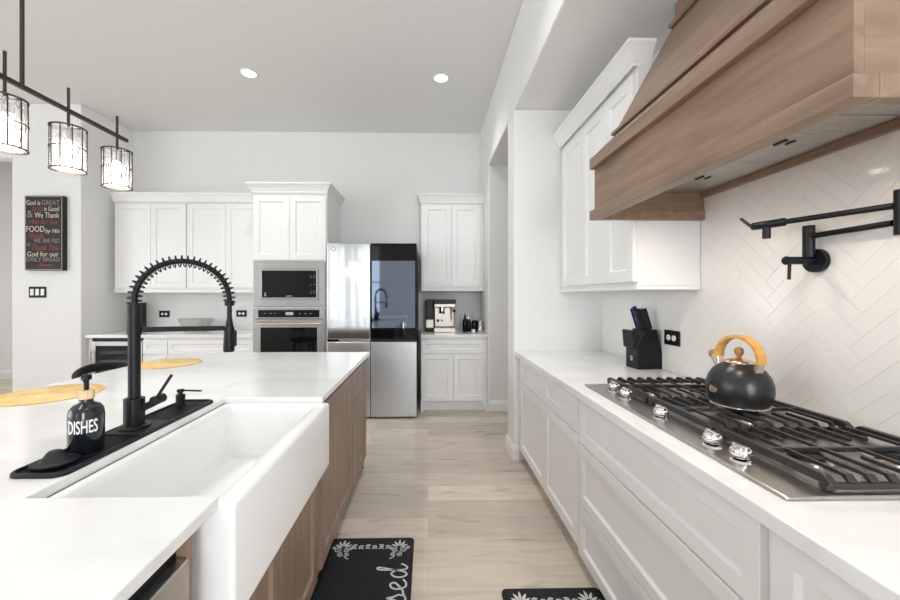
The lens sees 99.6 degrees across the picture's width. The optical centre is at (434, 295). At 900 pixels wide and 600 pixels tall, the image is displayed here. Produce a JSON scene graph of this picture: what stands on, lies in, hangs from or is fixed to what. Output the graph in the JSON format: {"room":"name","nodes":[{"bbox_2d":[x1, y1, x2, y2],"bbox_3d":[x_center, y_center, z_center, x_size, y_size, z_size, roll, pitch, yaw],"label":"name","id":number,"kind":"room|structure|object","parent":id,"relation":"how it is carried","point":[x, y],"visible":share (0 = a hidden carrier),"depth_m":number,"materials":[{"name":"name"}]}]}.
{"room":"kitchen","nodes":[
{"label":"kitchen","id":0,"kind":"room"},
{"bbox_2d":[0,162,11,370],"bbox_3d":[-5.909,-0.415,6.168,2.800,3.490,0.140,0,0,-1],"label":"wall","id":1,"kind":"structure","parent":0,"point":[5,167],"depth_m":6.08,"materials":[{"name":"paint"}]},
{"bbox_2d":[0,371,11,378],"bbox_3d":[-5.807,1.262,6.092,2.600,0.135,0.016,0,0,-1],"label":"baseboard","id":2,"kind":"structure","parent":1,"relation":"attached to","point":[3,374],"depth_m":6.07,"materials":[{"name":"white paint"}]},
{"bbox_2d":[0,104,132,391],"bbox_3d":[-5.609,-0.415,4.663,3.347,3.490,0.840,0,0,-1],"label":"wall","id":3,"kind":"structure","parent":0,"point":[49,342],"depth_m":4.27,"materials":[{"name":"paint"}]},
{"bbox_2d":[29,287,45,297],"bbox_3d":[-4.450,-0.043,4.256,0.190,0.125,0.012,0,0,-1],"label":"light switch","id":4,"kind":"object","parent":3,"relation":"attached to","point":[34,292],"visible":1,"depth_m":4.25,"materials":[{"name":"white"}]},
{"bbox_2d":[25,196,66,270],"bbox_3d":[-4.330,-0.699,4.235,0.413,0.827,0.057,0,0,-1],"label":"sign","id":5,"kind":"object","parent":3,"relation":"attached to","point":[45,216],"visible":1,"depth_m":4.21,"materials":[{"name":"black wood"}]},
{"bbox_2d":[0,0,522,133],"bbox_3d":[-2.330,-2.210,1.710,9.800,0.100,10.900,0,0,-1],"label":"ceiling","id":6,"kind":"structure","parent":0,"point":[347,66],"depth_m":3.48,"materials":[{"name":"paint"}]},
{"bbox_2d":[0,0,132,190],"bbox_3d":[-1.317,-1.306,0.990,0.106,1.708,1.305,0,0,-1],"label":"linear chandelier","id":7,"kind":"object","parent":6,"relation":"hanging from","point":[69,150],"visible":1,"depth_m":1.33,"materials":[{"name":"glass"}]},
{"bbox_2d":[239,68,257,77],"bbox_3d":[-1.798,-2.156,3.679,0.164,0.008,0.164,0,0,-1],"label":"recessed light","id":8,"kind":"object","parent":6,"relation":"in","point":[246,72],"visible":1,"depth_m":3.68,"materials":[{"name":"white plastic"}]},
{"bbox_2d":[433,73,448,82],"bbox_3d":[0.064,-2.156,3.762,0.164,0.008,0.164,0,0,-1],"label":"recessed light","id":9,"kind":"object","parent":6,"relation":"in","point":[440,77],"visible":1,"depth_m":3.75,"materials":[{"name":"white plastic"}]},
{"bbox_2d":[0,379,605,599],"bbox_3d":[-2.330,1.380,1.710,9.800,0.100,10.900,0,0,-1],"label":"floor","id":10,"kind":"structure","parent":0,"point":[481,524],"depth_m":2.38,"materials":[{"name":"brown wood"}]},
{"bbox_2d":[89,338,92,349],"bbox_3d":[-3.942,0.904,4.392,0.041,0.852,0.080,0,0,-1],"label":"base cabinet","id":11,"kind":"object","parent":10,"relation":"on","point":[90,339],"visible":0.02,"depth_m":4.35,"materials":[{"name":"white paint"}]},
{"bbox_2d":[71,362,127,378],"bbox_3d":[-2.064,0.891,2.488,0.441,0.881,0.464,0,0,-1],"label":"bar stool","id":12,"kind":"object","parent":10,"relation":"on","point":[94,367],"visible":0.18,"depth_m":2.54,"materials":[{"name":"black"}]},
{"bbox_2d":[89,338,143,374],"bbox_3d":[-3.634,0.905,4.616,0.575,0.850,0.643,0,0,-1],"label":"beverage fridge","id":13,"kind":"object","parent":10,"relation":"on","point":[102,349],"visible":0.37,"depth_m":4.34,"materials":[{"name":"black glass"}]},
{"bbox_2d":[143,338,168,361],"bbox_3d":[-3.203,0.904,4.654,0.281,0.852,0.621,0,0,-1],"label":"base cabinet","id":14,"kind":"object","parent":10,"relation":"on","point":[153,348],"visible":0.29,"depth_m":4.35,"materials":[{"name":"white paint"}]},
{"bbox_2d":[128,551,188,599],"bbox_3d":[-0.759,0.907,0.446,0.651,0.846,0.597,0,0,-1],"label":"dishwasher","id":15,"kind":"object","parent":10,"relation":"on","point":[170,581],"visible":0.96,"depth_m":0.70,"materials":[{"name":"silver metal"}]},
{"bbox_2d":[168,338,252,356],"bbox_3d":[-2.573,0.904,4.665,0.974,0.852,0.621,0,0,-1],"label":"base cabinet","id":16,"kind":"object","parent":10,"relation":"on","point":[176,346],"visible":0.16,"depth_m":4.36,"materials":[{"name":"white paint"}]},
{"bbox_2d":[85,329,252,337],"bbox_3d":[-3.027,0.459,4.654,1.885,0.037,0.662,0,0,-1],"label":"countertop","id":17,"kind":"structure","parent":16,"relation":"on","point":[246,333],"depth_m":4.34,"materials":[{"name":"white stone"}]},
{"bbox_2d":[141,303,145,326],"bbox_3d":[-3.740,0.262,4.815,0.110,0.355,0.092,0,0,-1],"label":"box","id":18,"kind":"object","parent":17,"relation":"on","point":[143,324],"visible":0.2,"depth_m":4.81,"materials":[{"name":"black"}]},
{"bbox_2d":[177,318,212,331],"bbox_3d":[-2.952,0.359,4.689,0.404,0.160,0.291,0,0,-1],"label":"oval bowl","id":19,"kind":"object","parent":17,"relation":"on","point":[183,321],"visible":0.62,"depth_m":4.59,"materials":[{"name":"grey ceramic"}]},
{"bbox_2d":[176,403,317,599],"bbox_3d":[-0.808,0.900,1.217,0.621,0.860,0.940,0,0,-1],"label":"base cabinet","id":20,"kind":"object","parent":10,"relation":"on","point":[292,574],"visible":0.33,"depth_m":1.39,"materials":[{"name":"brown wood"}]},
{"bbox_2d":[0,352,369,599],"bbox_3d":[-1.195,0.454,1.279,1.425,0.027,3.400,0,0,-1],"label":"countertop","id":21,"kind":"structure","parent":20,"relation":"on","point":[101,548],"depth_m":0.82,"materials":[{"name":"white stone"}]},
{"bbox_2d":[0,384,104,405],"bbox_3d":[-1.725,0.437,1.700,0.380,0.005,0.380,0,0,-1],"label":"placemat","id":22,"kind":"object","parent":21,"relation":"on","point":[55,393],"visible":0.94,"depth_m":1.68,"materials":[{"name":"wicker"}]},
{"bbox_2d":[10,399,212,478],"bbox_3d":[-0.975,0.434,1.248,0.140,0.010,0.670,0,0,-1],"label":"tray","id":23,"kind":"object","parent":21,"relation":"on","point":[115,440],"visible":0.77,"depth_m":1.17,"materials":[{"name":"black plastic"}]},
{"bbox_2d":[28,449,79,470],"bbox_3d":[-0.979,0.416,0.980,0.096,0.036,0.096,0,0,-1],"label":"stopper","id":24,"kind":"object","parent":23,"relation":"on","point":[56,458],"visible":1,"depth_m":0.96,"materials":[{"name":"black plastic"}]},
{"bbox_2d":[66,374,104,454],"bbox_3d":[-0.979,0.326,1.068,0.081,0.215,0.082,0,0,-1],"label":"soap bottle","id":25,"kind":"object","parent":23,"relation":"on","point":[85,420],"visible":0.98,"depth_m":1.04,"materials":[{"name":"black glass"}]},
{"bbox_2d":[117,255,236,431],"bbox_3d":[-0.882,0.143,1.325,0.346,0.572,0.091,0,0,-39],"label":"kitchen faucet","id":26,"kind":"object","parent":23,"relation":"on","point":[134,405],"visible":1,"depth_m":1.25,"materials":[{"name":"black metal"}]},
{"bbox_2d":[174,389,201,405],"bbox_3d":[-0.981,0.402,1.513,0.102,0.064,0.040,0,0,-1],"label":"soap pump","id":27,"kind":"object","parent":23,"relation":"on","point":[180,397],"visible":1,"depth_m":1.50,"materials":[{"name":"black metal"}]},
{"bbox_2d":[141,358,201,368],"bbox_3d":[-1.733,0.437,2.470,0.380,0.005,0.380,0,0,-1],"label":"placemat","id":28,"kind":"object","parent":21,"relation":"on","point":[177,362],"visible":0.9,"depth_m":2.45,"materials":[{"name":"wicker"}]},
{"bbox_2d":[49,403,328,599],"bbox_3d":[-0.675,0.594,1.243,0.450,0.264,0.817,0,0,-1],"label":"farmhouse sink","id":29,"kind":"object","parent":21,"relation":"in","point":[263,462],"visible":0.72,"depth_m":1.17,"materials":[{"name":"white ceramic"}]},
{"bbox_2d":[181,374,351,569],"bbox_3d":[-0.823,0.904,2.043,0.621,0.852,0.709,0,0,-1],"label":"base cabinet","id":30,"kind":"object","parent":10,"relation":"on","point":[335,484],"visible":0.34,"depth_m":2.00,"materials":[{"name":"brown wood"}]},
{"bbox_2d":[253,193,339,351],"bbox_3d":[-1.659,0.060,4.669,0.845,2.540,0.676,0,0,-1],"label":"tall cabinet","id":31,"kind":"object","parent":10,"relation":"on","point":[286,226],"visible":0.41,"depth_m":4.34,"materials":[{"name":"white paint"}]},
{"bbox_2d":[253,308,324,351],"bbox_3d":[-1.660,0.473,4.585,0.810,0.666,0.664,0,0,-1],"label":"wall oven","id":32,"kind":"object","parent":31,"relation":"in","point":[274,329],"visible":0.77,"depth_m":4.32,"materials":[{"name":"silver metal"}]},
{"bbox_2d":[253,261,324,306],"bbox_3d":[-1.660,-0.137,4.573,0.810,0.518,0.508,0,0,-1],"label":"microwave","id":33,"kind":"object","parent":31,"relation":"in","point":[275,283],"visible":0.99,"depth_m":4.32,"materials":[{"name":"silver metal"}]},
{"bbox_2d":[351,360,365,489],"bbox_3d":[-0.833,0.904,2.670,0.621,0.852,0.542,0,0,-1],"label":"base cabinet","id":34,"kind":"object","parent":10,"relation":"on","point":[359,374],"visible":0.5,"depth_m":2.66,"materials":[{"name":"brown wood"}]},
{"bbox_2d":[310,538,413,599],"bbox_3d":[-0.323,1.324,1.474,0.445,0.012,1.198,0,0,-1],"label":"floor mat","id":35,"kind":"object","parent":10,"relation":"on","point":[353,568],"visible":0.99,"depth_m":1.82,"materials":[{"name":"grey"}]},
{"bbox_2d":[327,243,417,416],"bbox_3d":[-0.684,0.380,4.553,0.965,1.900,0.902,0,0,-1],"label":"refrigerator","id":36,"kind":"object","parent":10,"relation":"on","point":[372,289],"visible":0.89,"depth_m":4.10,"materials":[{"name":"silver metal"}]},
{"bbox_2d":[421,338,486,410],"bbox_3d":[0.221,0.904,4.674,0.770,0.852,0.621,0,0,-1],"label":"base cabinet","id":37,"kind":"object","parent":10,"relation":"on","point":[453,370],"visible":0.94,"depth_m":4.37,"materials":[{"name":"white paint"}]},
{"bbox_2d":[421,329,487,337],"bbox_3d":[0.220,0.459,4.693,0.773,0.037,0.697,0,0,-1],"label":"countertop","id":38,"kind":"structure","parent":37,"relation":"on","point":[424,334],"depth_m":4.35,"materials":[{"name":"white stone"}]},
{"bbox_2d":[426,299,455,331],"bbox_3d":[0.075,0.242,4.751,0.365,0.395,0.402,0,0,-1],"label":"espresso machine","id":39,"kind":"object","parent":38,"relation":"on","point":[439,312],"visible":1,"depth_m":4.68,"materials":[{"name":"silver metal"}]},
{"bbox_2d":[434,299,455,303],"bbox_3d":[0.121,0.069,4.798,0.270,0.049,0.310,0,0,-1],"label":"tray","id":40,"kind":"object","parent":39,"relation":"on","point":[436,301],"depth_m":4.64,"materials":[{"name":"black"}]},
{"bbox_2d":[434,327,455,331],"bbox_3d":[0.122,0.414,4.773,0.260,0.050,0.300,0,0,-1],"label":"drip tray","id":41,"kind":"object","parent":39,"relation":"on","point":[436,329],"depth_m":4.62,"materials":[{"name":"silver metal"}]},
{"bbox_2d":[462,313,467,331],"bbox_3d":[0.374,0.322,4.667,0.064,0.235,0.064,0,0,-1],"label":"syrup bottle","id":42,"kind":"object","parent":38,"relation":"on","point":[464,322],"visible":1,"depth_m":4.64,"materials":[{"name":"black glass"}]},
{"bbox_2d":[467,316,470,331],"bbox_3d":[0.422,0.342,4.728,0.064,0.195,0.064,0,0,-1],"label":"syrup bottle","id":43,"kind":"object","parent":38,"relation":"on","point":[468,320],"visible":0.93,"depth_m":4.70,"materials":[{"name":"black glass"}]},
{"bbox_2d":[471,311,477,331],"bbox_3d":[0.496,0.313,4.709,0.080,0.252,0.080,0,0,-1],"label":"canister","id":44,"kind":"object","parent":38,"relation":"on","point":[474,322],"visible":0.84,"depth_m":4.67,"materials":[{"name":"black glass"}]},
{"bbox_2d":[471,320,477,331],"bbox_3d":[0.496,0.369,4.709,0.080,0.140,0.080,0,0,-1],"label":"jar","id":45,"kind":"object","parent":38,"relation":"on","point":[474,322],"depth_m":4.67,"materials":[{"name":"black glass"}]},
{"bbox_2d":[477,321,484,331],"bbox_3d":[0.566,0.372,4.646,0.097,0.135,0.092,0,0,-1],"label":"pitcher","id":46,"kind":"object","parent":38,"relation":"on","point":[480,328],"visible":0.98,"depth_m":4.62,"materials":[{"name":"silver metal"}]},
{"bbox_2d":[520,359,544,488],"bbox_3d":[1.020,0.904,2.734,0.666,0.852,0.638,0,0,-1],"label":"base cabinet","id":47,"kind":"object","parent":10,"relation":"on","point":[532,403],"visible":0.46,"depth_m":2.69,"materials":[{"name":"white paint"}]},
{"bbox_2d":[502,588,604,599],"bbox_3d":[0.526,1.324,1.363,0.444,0.012,0.708,0,0,-1],"label":"floor mat","id":48,"kind":"object","parent":10,"relation":"on","point":[522,593],"visible":1,"depth_m":1.68,"materials":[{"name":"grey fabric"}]},
{"bbox_2d":[544,376,578,546],"bbox_3d":[1.030,0.904,2.141,0.666,0.852,0.543,0,0,-1],"label":"base cabinet","id":49,"kind":"object","parent":10,"relation":"on","point":[561,408],"visible":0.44,"depth_m":2.11,"materials":[{"name":"white paint"}]},
{"bbox_2d":[579,400,771,599],"bbox_3d":[1.044,0.904,1.351,0.666,0.852,1.033,0,0,-1],"label":"base cabinet","id":50,"kind":"object","parent":10,"relation":"on","point":[649,529],"visible":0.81,"depth_m":1.23,"materials":[{"name":"white paint"}]},
{"bbox_2d":[515,351,899,599],"bbox_3d":[1.024,0.459,1.388,0.707,0.037,3.339,0,0,-1],"label":"countertop","id":51,"kind":"structure","parent":50,"relation":"on","point":[858,541],"depth_m":0.80,"materials":[{"name":"white stone"}]},
{"bbox_2d":[622,306,661,368],"bbox_3d":[1.279,0.250,2.333,0.207,0.379,0.120,0,0,-5],"label":"knife block","id":52,"kind":"object","parent":51,"relation":"on","point":[642,343],"visible":0.99,"depth_m":2.28,"materials":[{"name":"black plastic"}]},
{"bbox_2d":[585,377,899,499],"bbox_3d":[1.035,0.412,1.344,0.583,0.055,1.052,0,0,-1],"label":"gas cooktop","id":53,"kind":"object","parent":51,"relation":"in","point":[781,480],"depth_m":1.08,"materials":[{"name":"metal"}]},
{"bbox_2d":[705,335,775,411],"bbox_3d":[1.109,0.268,1.385,0.201,0.252,0.202,0,0,31],"label":"kettle","id":54,"kind":"object","parent":53,"relation":"on","point":[738,383],"visible":1,"depth_m":1.32,"materials":[{"name":"black metal"}]},
{"bbox_2d":[772,532,871,599],"bbox_3d":[1.059,0.904,0.476,0.666,0.852,0.714,0,0,-1],"label":"base cabinet","id":55,"kind":"object","parent":10,"relation":"on","point":[795,575],"visible":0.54,"depth_m":0.75,"materials":[{"name":"white paint"}]},
{"bbox_2d":[133,131,479,395],"bbox_3d":[-1.694,-0.415,5.081,4.590,3.490,0.140,0,0,-1],"label":"wall","id":56,"kind":"structure","parent":0,"point":[379,177],"depth_m":5.02,"materials":[{"name":"paint"}]},
{"bbox_2d":[114,202,187,292],"bbox_3d":[-3.460,-0.606,4.798,0.878,1.129,0.366,0,0,-1],"label":"upper cabinet","id":57,"kind":"object","parent":56,"relation":"attached to","point":[145,232],"visible":0.7,"depth_m":4.62,"materials":[{"name":"white paint"}]},
{"bbox_2d":[159,311,169,316],"bbox_3d":[-3.537,0.235,4.973,0.135,0.085,0.011,0,0,-1],"label":"wall outlet","id":58,"kind":"object","parent":56,"relation":"attached to","point":[161,313],"visible":1,"depth_m":4.97,"materials":[{"name":"black"}]},
{"bbox_2d":[187,202,252,292],"bbox_3d":[-2.553,-0.606,4.813,0.934,1.129,0.366,0,0,-1],"label":"upper cabinet","id":59,"kind":"object","parent":56,"relation":"attached to","point":[220,234],"visible":0.6,"depth_m":4.64,"materials":[{"name":"white paint"}]},
{"bbox_2d":[110,182,344,206],"bbox_3d":[-2.537,-1.212,4.625,2.718,0.141,0.734,0,0,-1],"label":"crown molding","id":60,"kind":"structure","parent":59,"relation":"attached to","point":[116,196],"depth_m":4.58,"materials":[{"name":"white paint"}]},
{"bbox_2d":[236,310,246,316],"bbox_3d":[-2.538,0.230,4.990,0.135,0.085,0.011,0,0,-1],"label":"wall outlet","id":61,"kind":"object","parent":56,"relation":"attached to","point":[239,313],"visible":1,"depth_m":4.99,"materials":[{"name":"black"}]},
{"bbox_2d":[421,203,483,290],"bbox_3d":[0.217,-0.616,4.862,0.770,1.109,0.366,0,0,-1],"label":"upper cabinet","id":62,"kind":"object","parent":56,"relation":"attached to","point":[451,233],"visible":1,"depth_m":4.69,"materials":[{"name":"white paint"}]},
{"bbox_2d":[417,193,483,206],"bbox_3d":[0.191,-1.196,4.832,0.821,0.108,0.413,0,0,-1],"label":"crown molding","id":63,"kind":"structure","parent":62,"relation":"on","point":[421,197],"depth_m":4.65,"materials":[{"name":"white paint"}]},
{"bbox_2d":[480,0,677,460],"bbox_3d":[1.431,-0.415,0.815,1.510,3.490,8.780,0,0,-1],"label":"wall","id":64,"kind":"structure","parent":0,"point":[557,49],"depth_m":3.06,"materials":[{"name":"paint"}]},
{"bbox_2d":[488,401,507,411],"bbox_3d":[1.370,1.262,4.347,1.509,0.135,0.016,0,0,-1],"label":"baseboard","id":65,"kind":"structure","parent":64,"relation":"attached to","point":[492,405],"depth_m":4.33,"materials":[{"name":"white paint"}]},
{"bbox_2d":[489,411,507,412],"bbox_3d":[1.370,1.321,4.331,1.509,0.017,0.014,0,0,-1],"label":"trim","id":66,"kind":"structure","parent":64,"relation":"attached to","point":[489,411],"depth_m":4.32,"materials":[{"name":"beige wood"}]},
{"bbox_2d":[504,434,518,462],"bbox_3d":[1.382,1.262,3.185,1.526,0.135,0.272,0,0,-1],"label":"baseboard","id":67,"kind":"structure","parent":64,"relation":"attached to","point":[513,450],"depth_m":3.07,"materials":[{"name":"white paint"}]},
{"bbox_2d":[561,122,618,291],"bbox_3d":[1.180,-0.617,2.834,0.346,1.167,0.446,0,0,-1],"label":"upper cabinet","id":68,"kind":"object","parent":64,"relation":"attached to","point":[572,149],"visible":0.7,"depth_m":2.81,"materials":[{"name":"white paint"}]},
{"bbox_2d":[582,62,699,290],"bbox_3d":[1.190,-0.617,2.281,0.346,1.167,0.659,0,0,-1],"label":"upper cabinet","id":69,"kind":"object","parent":64,"relation":"attached to","point":[616,255],"visible":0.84,"depth_m":2.06,"materials":[{"name":"white paint"}]},
{"bbox_2d":[552,38,656,148],"bbox_3d":[1.026,-1.232,2.473,0.142,0.108,1.162,0,0,-1],"label":"crown molding","id":70,"kind":"structure","parent":69,"relation":"attached to","point":[635,51],"depth_m":2.17,"materials":[{"name":"white paint"}]},
{"bbox_3d":[1.475,-0.085,-0.254,0.120,2.830,6.640,0,0,-1],"label":"wall","id":71,"kind":"structure","parent":0,"visible":0},
{"bbox_2d":[590,0,899,220],"bbox_3d":[1.090,-0.942,1.345,0.576,1.112,1.207,0,0,-1],"label":"range hood","id":72,"kind":"object","parent":71,"relation":"attached to","point":[737,93],"visible":1,"depth_m":1.13,"materials":[{"name":"brown wood"}]},
{"bbox_2d":[605,47,898,422],"bbox_3d":[1.386,-0.529,1.244,0.004,1.938,3.639,0,0,-1],"label":"wall","id":73,"kind":"structure","parent":71,"relation":"attached to","point":[657,53],"depth_m":2.33,"materials":[{"name":"white paint"}]},
{"bbox_2d":[602,129,899,436],"bbox_3d":[1.383,-0.215,1.268,0.001,1.309,3.588,0,0,-1],"label":"wall tiles","id":74,"kind":"structure","parent":73,"relation":"attached to","point":[810,327],"depth_m":1.41,"materials":[{"name":"white tile"}]},
{"bbox_2d":[664,329,679,346],"bbox_3d":[1.358,0.240,2.179,0.011,0.085,0.135,0,0,-1],"label":"wall outlet","id":75,"kind":"object","parent":74,"relation":"attached to","point":[671,337],"visible":1,"depth_m":2.17,"materials":[{"name":"black plastic"}]},
{"bbox_2d":[739,189,899,279],"bbox_3d":[1.332,-0.183,1.304,0.158,0.248,0.436,0,0,-20],"label":"pot filler","id":76,"kind":"object","parent":74,"relation":"attached to","point":[812,259],"visible":1,"depth_m":1.33,"materials":[{"name":"black metal"}]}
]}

